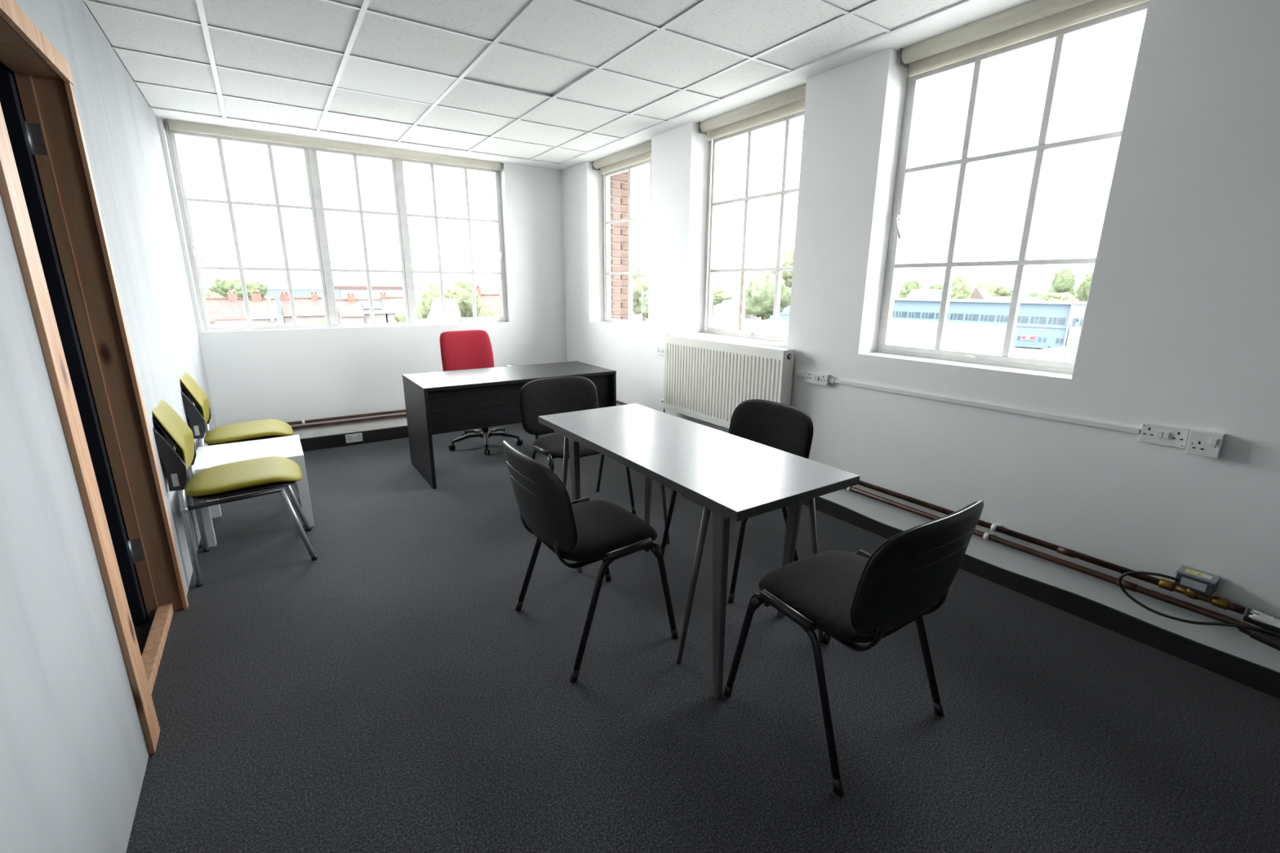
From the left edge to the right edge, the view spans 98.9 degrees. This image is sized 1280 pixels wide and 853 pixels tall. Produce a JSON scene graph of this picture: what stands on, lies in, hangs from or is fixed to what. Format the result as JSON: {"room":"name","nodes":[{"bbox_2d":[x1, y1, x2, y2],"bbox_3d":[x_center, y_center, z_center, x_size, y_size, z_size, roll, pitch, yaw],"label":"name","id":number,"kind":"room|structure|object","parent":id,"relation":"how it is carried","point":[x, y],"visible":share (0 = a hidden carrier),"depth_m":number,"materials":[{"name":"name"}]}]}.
{"room":"office","nodes":[
{"label":"office","id":0,"kind":"room"},
{"bbox_2d":[0,60,22,108],"bbox_3d":[-1.952,-1.352,0.515,1.172,0.070,7.970,-9,17,-33],"label":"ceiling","id":1,"kind":"structure","parent":0,"point":[3,67],"depth_m":3.08,"materials":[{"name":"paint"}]},
{"bbox_2d":[0,0,216,852],"bbox_3d":[-1.434,-0.238,1.166,0.095,2.695,7.970,-9,17,-33],"label":"wall","id":2,"kind":"structure","parent":0,"point":[74,754],"depth_m":1.35,"materials":[{"name":"paint"}]},
{"bbox_2d":[0,0,188,755],"bbox_3d":[-2.158,-0.077,1.575,0.939,2.168,0.985,-9,17,-33],"label":"door","id":3,"kind":"structure","parent":2,"relation":"in","point":[51,131],"depth_m":2.00,"materials":[{"name":"brown wood"}]},
{"bbox_2d":[21,108,566,466],"bbox_3d":[-2.943,2.395,5.928,5.274,11.200,0.254,-9,17,-33],"label":"wall","id":4,"kind":"structure","parent":0,"point":[291,375],"depth_m":5.27,"materials":[{"name":"white paint"}]},
{"bbox_2d":[164,121,507,331],"bbox_3d":[-2.547,-1.748,5.100,2.650,1.598,0.101,-9,17,-33],"label":"window","id":5,"kind":"structure","parent":4,"relation":"in","point":[317,207],"depth_m":4.97,"materials":[{"name":"paint"}]},
{"bbox_2d":[164,118,505,248],"bbox_3d":[-2.505,-2.082,4.953,2.610,0.880,0.094,-9,17,-33],"label":"roller blind","id":6,"kind":"object","parent":5,"relation":"attached to","point":[175,125],"visible":0.84,"depth_m":4.69,"materials":[{"name":"fabric"}]},
{"bbox_2d":[285,409,405,425],"bbox_3d":[-2.252,-0.175,5.535,3.240,0.036,0.062,-9,17,-33],"label":"pipe","id":7,"kind":"object","parent":4,"relation":"attached to","point":[302,422],"visible":0.37,"depth_m":5.16,"materials":[{"name":"brown metal"}]},
{"bbox_2d":[291,413,406,429],"bbox_3d":[-2.252,-0.132,5.546,3.240,0.036,0.062,-9,17,-33],"label":"pipe","id":8,"kind":"object","parent":4,"relation":"attached to","point":[402,415],"visible":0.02,"depth_m":5.18,"materials":[{"name":"brown metal"}]},
{"bbox_2d":[291,417,408,451],"bbox_3d":[-2.135,-0.019,5.465,3.322,0.117,0.369,-9,17,-33],"label":"baseboard","id":9,"kind":"structure","parent":4,"relation":"attached to","point":[334,436],"depth_m":5.02,"materials":[{"name":"black paint"}]},
{"bbox_2d":[151,108,556,168],"bbox_3d":[-2.245,-2.521,4.862,3.154,0.048,0.462,-9,17,-33],"label":"trim","id":10,"kind":"structure","parent":4,"relation":"attached to","point":[164,114],"depth_m":4.59,"materials":[{"name":"paint"}]},
{"bbox_2d":[345,432,363,443],"bbox_3d":[-2.581,0.104,4.944,0.136,0.076,0.022,-9,17,-33],"label":"wall socket","id":11,"kind":"object","parent":4,"relation":"attached to","point":[354,437],"visible":1,"depth_m":4.94,"materials":[{"name":"white plastic"}]},
{"bbox_2d":[81,0,977,164],"bbox_3d":[-0.476,-1.692,1.528,4.810,0.157,8.300,-9,17,-33],"label":"ceiling","id":12,"kind":"structure","parent":0,"point":[553,82],"depth_m":2.92,"materials":[{"name":"tile"}]},
{"bbox_2d":[337,53,458,103],"bbox_3d":[-1.482,-2.090,3.320,0.596,0.009,0.596,-9,17,-33],"label":"recessed light","id":13,"kind":"object","parent":12,"relation":"in","point":[357,74],"visible":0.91,"depth_m":3.29,"materials":[{"name":"white plastic"}]},
{"bbox_2d":[109,422,1279,852],"bbox_3d":[-0.506,0.985,2.086,4.650,0.120,8.100,-9,17,-33],"label":"floor","id":14,"kind":"structure","parent":0,"point":[388,691],"depth_m":1.90,"materials":[{"name":"carpet"}]},
{"bbox_2d":[151,399,317,586],"bbox_3d":[-2.072,0.263,2.809,0.590,0.903,0.456,-9,17,-33],"label":"chair","id":15,"kind":"object","parent":14,"relation":"on","point":[257,474],"visible":0.94,"depth_m":2.68,"materials":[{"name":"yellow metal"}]},
{"bbox_2d":[179,372,298,493],"bbox_3d":[-2.650,0.043,3.645,0.590,0.903,0.456,-9,17,-33],"label":"chair","id":16,"kind":"object","parent":14,"relation":"on","point":[199,415],"visible":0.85,"depth_m":3.51,"materials":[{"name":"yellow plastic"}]},
{"bbox_2d":[193,435,314,547],"bbox_3d":[-2.321,0.363,3.310,0.524,0.450,0.524,-9,17,-33],"label":"side table","id":17,"kind":"object","parent":14,"relation":"on","point":[290,447],"visible":0.7,"depth_m":3.23,"materials":[{"name":"white paint"}]},
{"bbox_2d":[432,329,523,454],"bbox_3d":[-1.417,-0.329,4.900,0.785,1.009,0.672,-12,19,-39],"label":"office chair","id":18,"kind":"object","parent":14,"relation":"on","point":[466,349],"visible":0.51,"depth_m":4.97,"materials":[{"name":"red fabric"}]},
{"bbox_2d":[402,360,616,488],"bbox_3d":[-1.034,-0.082,4.512,1.532,0.730,0.714,-9,17,-33],"label":"desk","id":19,"kind":"object","parent":14,"relation":"on","point":[437,402],"visible":0.75,"depth_m":4.09,"materials":[{"name":"black laminate"}]},
{"bbox_2d":[519,375,635,514],"bbox_3d":[-0.410,0.137,3.480,0.568,0.838,0.564,-9,17,-33],"label":"chair","id":20,"kind":"object","parent":14,"relation":"on","point":[557,394],"visible":0.62,"depth_m":3.51,"materials":[{"name":"black fabric"}]},
{"bbox_2d":[502,440,678,682],"bbox_3d":[-0.225,0.455,2.250,0.564,0.838,0.568,-9,17,-33],"label":"chair","id":21,"kind":"object","parent":14,"relation":"on","point":[585,531],"visible":1,"depth_m":2.05,"materials":[{"name":"black fabric"}]},
{"bbox_2d":[537,403,859,699],"bbox_3d":[0.135,0.423,2.567,0.620,0.742,1.517,-9,17,-33],"label":"meeting table","id":22,"kind":"object","parent":14,"relation":"on","point":[736,478],"visible":0.88,"depth_m":2.17,"materials":[{"name":"grey laminate"}]},
{"bbox_2d":[661,399,813,603],"bbox_3d":[0.494,0.320,2.795,0.564,0.838,0.568,-9,17,-33],"label":"chair","id":23,"kind":"object","parent":14,"relation":"on","point":[788,428],"visible":0.36,"depth_m":2.80,"materials":[{"name":"black fabric"}]},
{"bbox_2d":[723,500,983,795],"bbox_3d":[0.690,0.580,1.791,0.568,0.838,0.564,-9,17,-33],"label":"chair","id":24,"kind":"object","parent":14,"relation":"on","point":[860,597],"visible":1,"depth_m":1.58,"materials":[{"name":"black fabric"}]},
{"bbox_2d":[561,0,1279,672],"bbox_3d":[1.503,2.894,4.113,0.489,11.200,8.320,-9,17,-33],"label":"wall","id":25,"kind":"structure","parent":0,"point":[1180,329],"depth_m":2.32,"materials":[{"name":"white paint"}]},
{"bbox_2d":[602,159,651,326],"bbox_3d":[-0.065,-1.783,5.268,0.075,1.579,1.116,-9,17,-33],"label":"window","id":26,"kind":"structure","parent":25,"relation":"in","point":[606,223],"depth_m":5.44,"materials":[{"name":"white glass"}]},
{"bbox_2d":[591,140,651,174],"bbox_3d":[-0.140,-2.472,5.035,0.089,0.134,1.076,-9,17,-33],"label":"roller blind","id":27,"kind":"object","parent":26,"relation":"attached to","point":[641,153],"visible":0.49,"depth_m":5.04,"materials":[{"name":"fabric"}]},
{"bbox_2d":[657,346,663,355],"bbox_3d":[0.194,-0.657,4.776,0.026,0.070,0.146,-9,17,-33],"label":"wall socket","id":28,"kind":"object","parent":25,"relation":"attached to","point":[660,349],"visible":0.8,"depth_m":4.79,"materials":[{"name":"white plastic"}]},
{"bbox_2d":[662,334,794,428],"bbox_3d":[0.592,-0.293,4.167,0.118,0.712,1.379,-9,17,-33],"label":"radiator","id":29,"kind":"object","parent":25,"relation":"attached to","point":[705,380],"visible":0.91,"depth_m":4.06,"materials":[{"name":"metal"}]},
{"bbox_2d":[664,334,791,351],"bbox_3d":[0.603,-0.626,4.052,0.099,0.008,1.293,-9,17,-33],"label":"grille","id":30,"kind":"object","parent":29,"relation":"attached to","point":[744,346],"depth_m":3.98,"materials":[{"name":"metal"}]},
{"bbox_2d":[702,110,804,342],"bbox_3d":[0.837,-1.440,3.963,0.075,1.579,1.072,-9,17,-33],"label":"window","id":31,"kind":"structure","parent":25,"relation":"in","point":[712,203],"depth_m":4.04,"materials":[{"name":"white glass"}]},
{"bbox_2d":[697,83,806,141],"bbox_3d":[0.763,-2.129,3.731,0.089,0.134,1.032,-9,17,-33],"label":"roller blind","id":32,"kind":"object","parent":31,"relation":"attached to","point":[792,101],"visible":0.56,"depth_m":3.69,"materials":[{"name":"fabric"}]},
{"bbox_2d":[547,0,1033,170],"bbox_3d":[1.303,-1.933,2.677,0.228,0.048,8.070,-9,17,-33],"label":"trim","id":33,"kind":"structure","parent":25,"relation":"attached to","point":[976,11],"depth_m":3.04,"materials":[{"name":"paint"}]},
{"bbox_2d":[804,371,831,386],"bbox_3d":[1.113,-0.302,3.437,0.038,0.070,0.170,-9,17,-33],"label":"wall socket","id":34,"kind":"object","parent":25,"relation":"attached to","point":[821,379],"visible":1,"depth_m":3.42,"materials":[{"name":"white plastic"}]},
{"bbox_2d":[616,400,1245,614],"bbox_3d":[0.790,0.134,4.024,0.058,0.036,5.064,-9,17,-33],"label":"pipe","id":35,"kind":"object","parent":25,"relation":"attached to","point":[993,527],"visible":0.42,"depth_m":2.49,"materials":[{"name":"brown metal"}]},
{"bbox_2d":[1118,564,1279,636],"bbox_3d":[2.116,0.655,2.064,0.108,0.192,0.466,-9,17,-33],"label":"valve actuator","id":36,"kind":"object","parent":35,"relation":"attached to","point":[1194,584],"visible":1,"depth_m":2.07,"materials":[{"name":"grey plastic"}]},
{"bbox_2d":[1242,608,1279,633],"bbox_3d":[2.349,0.741,1.726,0.056,0.071,0.612,-9,17,-33],"label":"insulation","id":37,"kind":"object","parent":35,"relation":"attached to","point":[1259,619],"visible":1,"depth_m":1.93,"materials":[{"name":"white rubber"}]},
{"bbox_2d":[794,371,1141,434],"bbox_3d":[1.504,-0.161,2.888,0.020,0.034,1.754,-9,17,-33],"label":"conduit","id":38,"kind":"object","parent":25,"relation":"attached to","point":[1046,415],"visible":0.98,"depth_m":2.60,"materials":[{"name":"white plastic"}]},
{"bbox_2d":[876,0,1149,373],"bbox_3d":[1.715,-1.102,2.672,0.101,1.579,1.046,-9,17,-33],"label":"window","id":39,"kind":"structure","parent":25,"relation":"in","point":[904,170],"depth_m":2.70,"materials":[{"name":"paint"}]},
{"bbox_2d":[897,0,1149,76],"bbox_3d":[1.651,-1.792,2.447,0.089,0.134,1.006,-9,17,-33],"label":"roller blind","id":40,"kind":"object","parent":39,"relation":"attached to","point":[1035,18],"visible":0.88,"depth_m":2.47,"materials":[{"name":"fabric"}]},
{"bbox_2d":[802,496,1279,699],"bbox_3d":[1.468,0.615,3.142,0.012,0.098,7.560,-9,17,-33],"label":"baseboard","id":41,"kind":"structure","parent":25,"relation":"attached to","point":[1263,679],"depth_m":2.34,"materials":[{"name":"black paint"}]},
{"bbox_2d":[844,485,1243,629],"bbox_3d":[0.795,0.192,4.020,0.069,0.036,5.102,-9,17,-33],"label":"pipe","id":42,"kind":"object","parent":25,"relation":"attached to","point":[1128,585],"visible":0.65,"depth_m":2.38,"materials":[{"name":"brown metal"}]},
{"bbox_2d":[1238,622,1279,651],"bbox_3d":[2.347,0.799,1.729,0.056,0.052,0.633,-9,17,-33],"label":"insulation","id":43,"kind":"object","parent":42,"relation":"attached to","point":[1273,641],"visible":0.98,"depth_m":1.93,"materials":[{"name":"black rubber"}]},
{"bbox_2d":[1138,422,1189,448],"bbox_3d":[2.030,0.035,2.125,0.020,0.079,0.137,-9,17,-33],"label":"wall socket","id":44,"kind":"object","parent":25,"relation":"attached to","point":[1157,434],"visible":1,"depth_m":2.12,"materials":[{"name":"white plastic"}]},
{"bbox_2d":[1155,431,1163,437],"bbox_3d":[2.019,0.030,2.129,0.007,0.024,0.017,-9,17,-33],"label":"rocker switch","id":45,"kind":"object","parent":44,"relation":"attached to","point":[1158,433],"depth_m":2.13,"materials":[{"name":"white plastic"}]},
{"bbox_2d":[1162,431,1169,438],"bbox_3d":[2.030,0.034,2.112,0.007,0.024,0.017,-9,17,-33],"label":"rocker switch","id":46,"kind":"object","parent":44,"relation":"attached to","point":[1165,434],"depth_m":2.11,"materials":[{"name":"white plastic"}]},
{"bbox_2d":[1185,429,1225,458],"bbox_3d":[2.086,0.064,2.022,0.046,0.092,0.090,-9,17,-33],"label":"wall socket","id":47,"kind":"object","parent":25,"relation":"attached to","point":[1202,443],"visible":1,"depth_m":2.01,"materials":[{"name":"white plastic"}]},
{"bbox_2d":[1209,438,1217,445],"bbox_3d":[2.083,0.056,1.988,0.007,0.024,0.017,-9,17,-33],"label":"rocker switch","id":48,"kind":"object","parent":47,"relation":"attached to","point":[1213,442],"depth_m":1.99,"materials":[{"name":"white plastic"}]},
{"label":"outside","id":49,"kind":"structure","parent":0,"visible":0},
{"bbox_2d":[277,292,1075,352],"bbox_3d":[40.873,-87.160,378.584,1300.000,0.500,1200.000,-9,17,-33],"label":"ground","id":50,"kind":"structure","parent":49,"point":[735,295],"depth_m":217.52,"materials":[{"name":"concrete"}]},
{"bbox_2d":[204,289,223,297],"bbox_3d":[-61.139,-15.142,77.936,4.260,8.468,4.079,-9,17,-33],"label":"tree","id":51,"kind":"object","parent":50,"relation":"on","point":[208,294],"visible":0.23,"depth_m":76.79,"materials":[{"name":"green plant"}]},
{"bbox_2d":[205,289,243,325],"bbox_3d":[-50.114,-12.198,66.623,3.500,8.550,8.000,-9,17,-33],"label":"house","id":52,"kind":"structure","parent":50,"relation":"on","point":[229,307],"depth_m":64.79,"materials":[{"name":"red brick"}]},
{"bbox_2d":[208,277,245,297],"bbox_3d":[-70.669,-20.844,96.338,7.758,10.212,7.960,-9,17,-33],"label":"tree","id":53,"kind":"object","parent":50,"relation":"on","point":[222,286],"visible":0.41,"depth_m":92.46,"materials":[{"name":"green plant"}]},
{"bbox_2d":[214,318,248,325],"bbox_3d":[-42.063,-8.269,57.052,2.700,5.825,6.000,-9,17,-33],"label":"house","id":54,"kind":"structure","parent":50,"relation":"on","point":[228,321],"depth_m":55.93,"materials":[{"name":"brick"}]},
{"bbox_2d":[226,280,268,297],"bbox_3d":[-59.566,-17.303,83.898,5.341,9.705,4.933,-9,17,-33],"label":"tree","id":55,"kind":"object","parent":50,"relation":"on","point":[263,289],"visible":0.5,"depth_m":81.88,"materials":[{"name":"green plant"}]},
{"bbox_2d":[240,289,278,324],"bbox_3d":[-47.199,-12.649,68.459,3.450,8.550,8.100,-9,17,-33],"label":"house","id":56,"kind":"structure","parent":50,"relation":"on","point":[263,310],"depth_m":66.36,"materials":[{"name":"beige ceramic"}]},
{"bbox_2d":[279,290,326,323],"bbox_3d":[-44.495,-13.673,72.611,4.700,8.500,8.000,-9,17,-33],"label":"house","id":57,"kind":"structure","parent":50,"relation":"on","point":[311,308],"depth_m":70.34,"materials":[{"name":"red ceramic"}]},
{"bbox_2d":[297,318,324,323],"bbox_3d":[-33.736,-8.237,57.021,4.563,5.912,4.673,8,16,27],"label":"tree","id":58,"kind":"object","parent":50,"relation":"on","point":[315,320],"visible":0.02,"depth_m":55.74,"materials":[{"name":"green plant"}]},
{"bbox_2d":[263,285,404,315],"bbox_3d":[-98.387,-41.085,177.411,41.400,8.600,12.400,-9,17,-33],"label":"shed","id":59,"kind":"object","parent":50,"relation":"on","point":[361,292],"visible":0.32,"depth_m":174.06,"materials":[{"name":"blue stone"}]},
{"bbox_2d":[335,292,364,324],"bbox_3d":[-39.103,-13.839,73.809,2.800,8.300,8.000,-9,17,-33],"label":"house","id":60,"kind":"structure","parent":50,"relation":"on","point":[349,310],"depth_m":71.32,"materials":[{"name":"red ceramic"}]},
{"bbox_2d":[358,298,386,323],"bbox_3d":[-37.767,-14.181,77.132,2.900,7.325,8.000,-9,17,-33],"label":"house","id":61,"kind":"structure","parent":50,"relation":"on","point":[380,312],"depth_m":74.31,"materials":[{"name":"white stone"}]},
{"bbox_2d":[379,291,404,322],"bbox_3d":[-35.063,-15.134,78.753,3.600,8.400,8.000,-9,17,-33],"label":"house","id":62,"kind":"structure","parent":50,"relation":"on","point":[392,305],"depth_m":76.32,"materials":[{"name":"beige ceramic"}]},
{"bbox_2d":[393,306,422,322],"bbox_3d":[-25.252,-10.127,61.928,4.764,7.244,4.206,-9,17,-33],"label":"tree","id":63,"kind":"object","parent":50,"relation":"on","point":[400,317],"visible":0.2,"depth_m":59.57,"materials":[{"name":"green plant"}]},
{"bbox_2d":[417,283,450,318],"bbox_3d":[-20.396,-9.599,55.474,3.294,9.496,3.067,7,16,23],"label":"tree","id":64,"kind":"object","parent":50,"relation":"on","point":[427,295],"visible":0.4,"depth_m":53.64,"materials":[{"name":"green plant"}]},
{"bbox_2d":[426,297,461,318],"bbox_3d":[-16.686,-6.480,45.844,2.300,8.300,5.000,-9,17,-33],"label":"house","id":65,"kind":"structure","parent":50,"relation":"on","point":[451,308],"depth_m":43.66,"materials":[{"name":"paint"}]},
{"bbox_2d":[446,279,483,317],"bbox_3d":[-19.927,-11.651,62.494,4.024,9.979,4.196,1,14,2],"label":"tree","id":66,"kind":"object","parent":50,"relation":"on","point":[461,291],"visible":0.72,"depth_m":60.59,"materials":[{"name":"green plant"}]},
{"bbox_2d":[471,284,502,317],"bbox_3d":[-19.273,-12.746,67.911,4.300,9.400,8.000,-9,17,-33],"label":"house","id":67,"kind":"structure","parent":50,"relation":"on","point":[491,301],"depth_m":66.37,"materials":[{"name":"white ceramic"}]},
{"bbox_2d":[476,306,500,317],"bbox_3d":[-13.963,-7.125,50.115,3.111,7.467,3.037,-9,17,-33],"label":"tree","id":68,"kind":"object","parent":50,"relation":"on","point":[484,312],"visible":0.08,"depth_m":48.98,"materials":[{"name":"green plant"}]},
{"bbox_2d":[201,277,791,292],"bbox_3d":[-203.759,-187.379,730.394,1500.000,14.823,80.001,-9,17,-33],"label":"hills","id":69,"kind":"structure","parent":50,"relation":"on","point":[207,282],"depth_m":608.63,"materials":[{"name":"white"}]},
{"bbox_2d":[632,265,648,321],"bbox_3d":[0.762,-19.158,86.838,7.259,12.683,6.995,5,15,16],"label":"tree","id":70,"kind":"object","parent":50,"relation":"on","point":[640,282],"visible":0.48,"depth_m":84.00,"materials":[{"name":"green plant"}]},
{"bbox_2d":[712,288,733,316],"bbox_3d":[13.583,-21.851,104.927,8.601,9.057,8.210,-9,17,-33],"label":"tree","id":71,"kind":"object","parent":50,"relation":"on","point":[719,295],"visible":0.52,"depth_m":101.70,"materials":[{"name":"green plant"}]},
{"bbox_2d":[720,298,761,319],"bbox_3d":[16.146,-16.386,86.854,5.000,7.500,4.800,-9,17,-33],"label":"shed","id":72,"kind":"object","parent":50,"relation":"on","point":[731,308],"visible":0.2,"depth_m":85.28,"materials":[{"name":"ceramic"}]},
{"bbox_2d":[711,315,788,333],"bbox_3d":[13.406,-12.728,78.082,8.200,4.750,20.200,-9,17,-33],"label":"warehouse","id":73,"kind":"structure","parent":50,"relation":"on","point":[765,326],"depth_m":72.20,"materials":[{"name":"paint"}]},
{"bbox_2d":[744,273,791,319],"bbox_3d":[18.190,-16.461,79.640,7.517,11.290,8.135,-9,17,-33],"label":"tree","id":74,"kind":"object","parent":50,"relation":"on","point":[760,292],"visible":0.81,"depth_m":76.71,"materials":[{"name":"green plant"}]},
{"bbox_2d":[768,247,794,319],"bbox_3d":[26.523,-22.653,94.730,8.447,15.869,8.621,-9,17,-33],"label":"tree","id":75,"kind":"object","parent":50,"relation":"on","point":[788,256],"visible":0.23,"depth_m":91.70,"materials":[{"name":"green plant"}]},
{"bbox_2d":[897,279,921,297],"bbox_3d":[90.920,-42.896,182.918,7.889,12.037,8.541,-9,17,-33],"label":"tree","id":76,"kind":"object","parent":50,"relation":"on","point":[908,286],"visible":0.36,"depth_m":180.99,"materials":[{"name":"green plant"}]},
{"bbox_2d":[906,288,942,298],"bbox_3d":[74.185,-30.958,142.088,5.000,9.000,8.200,-9,17,-33],"label":"house","id":77,"kind":"structure","parent":50,"relation":"on","point":[914,293],"depth_m":140.24,"materials":[{"name":"white paint"}]},
{"bbox_2d":[766,297,1086,349],"bbox_3d":[55.308,-21.356,107.702,17.400,7.280,63.300,-12,19,-40],"label":"building","id":78,"kind":"structure","parent":50,"relation":"on","point":[1040,324],"depth_m":90.23,"materials":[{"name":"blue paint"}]},
{"bbox_2d":[926,283,951,298],"bbox_3d":[79.423,-33.071,147.505,8.304,10.492,7.981,-9,17,-33],"label":"tree","id":79,"kind":"object","parent":50,"relation":"on","point":[936,286],"visible":0.07,"depth_m":145.02,"materials":[{"name":"green plant"}]},
{"bbox_2d":[888,319,1016,355],"bbox_3d":[22.782,-5.949,48.656,8.200,6.420,14.800,-9,17,-33],"label":"building","id":80,"kind":"structure","parent":50,"relation":"on","point":[975,338],"depth_m":42.50,"materials":[{"name":"paint"}]},
{"bbox_2d":[950,275,971,298],"bbox_3d":[92.501,-37.655,160.555,7.223,13.047,7.993,-9,17,-33],"label":"tree","id":81,"kind":"object","parent":50,"relation":"on","point":[960,289],"visible":0.6,"depth_m":157.79,"materials":[{"name":"green plant"}]},
{"bbox_2d":[969,287,993,299],"bbox_3d":[77.545,-26.837,124.968,4.000,9.600,3.200,-9,17,-33],"label":"house","id":82,"kind":"structure","parent":50,"relation":"on","point":[980,293],"depth_m":123.42,"materials":[{"name":"beige ceramic"}]},
{"bbox_2d":[967,280,1011,298],"bbox_3d":[86.866,-30.860,137.539,9.052,11.281,9.277,-9,17,-33],"label":"tree","id":83,"kind":"object","parent":50,"relation":"on","point":[993,289],"visible":0.27,"depth_m":134.04,"materials":[{"name":"green plant"}]},
{"bbox_2d":[991,296,1044,300],"bbox_3d":[84.334,-25.757,124.972,6.000,7.600,12.000,-9,17,-33],"label":"terrace","id":84,"kind":"object","parent":50,"relation":"on","point":[993,297],"visible":0.04,"depth_m":121.61,"materials":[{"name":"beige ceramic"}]},
{"bbox_2d":[1028,291,1044,299],"bbox_3d":[93.969,-27.777,130.644,4.271,8.833,3.953,-9,17,-33],"label":"tree","id":85,"kind":"object","parent":50,"relation":"on","point":[1033,294],"visible":0.19,"depth_m":129.25,"materials":[{"name":"green plant"}]},
{"bbox_2d":[1010,346,1077,362],"bbox_3d":[38.367,-3.818,45.566,12.200,4.050,10.400,-9,17,-33],"label":"flat roof","id":86,"kind":"structure","parent":50,"relation":"on","point":[1059,353],"depth_m":45.96,"materials":[{"name":"fabric"}]},
{"bbox_2d":[1066,343,1076,354],"bbox_3d":[36.334,-6.506,46.066,0.304,0.879,0.717,-9,17,-33],"label":"satellite dish","id":87,"kind":"object","parent":86,"relation":"on","point":[1071,348],"visible":1,"depth_m":46.04,"materials":[{"name":"white paint"}]},
{"bbox_2d":[1042,292,1079,301],"bbox_3d":[101.137,-28.609,134.471,10.337,8.661,11.270,-9,17,-33],"label":"tree","id":88,"kind":"object","parent":50,"relation":"on","point":[1063,296],"visible":0.3,"depth_m":131.10,"materials":[{"name":"green plant"}]},
{"bbox_2d":[1048,266,1076,296],"bbox_3d":[110.414,-34.179,143.809,6.538,14.910,6.477,-9,17,-33],"label":"tree","id":89,"kind":"object","parent":50,"relation":"on","point":[1064,281],"visible":0.55,"depth_m":141.06,"materials":[{"name":"green plant"}]},
{"bbox_2d":[1064,317,1080,346],"bbox_3d":[38.843,-6.365,49.761,0.400,6.900,0.690,-9,17,-33],"label":"street lamp","id":90,"kind":"object","parent":50,"relation":"on","point":[1076,318],"visible":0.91,"depth_m":49.09,"materials":[{"name":"white metal"}]},
{"bbox_2d":[1074,272,1093,301],"bbox_3d":[122.882,-35.261,149.355,7.018,14.426,6.887,-9,17,-33],"label":"tree","id":91,"kind":"object","parent":50,"relation":"on","point":[1082,291],"visible":0.19,"depth_m":148.62,"materials":[{"name":"green plant"}]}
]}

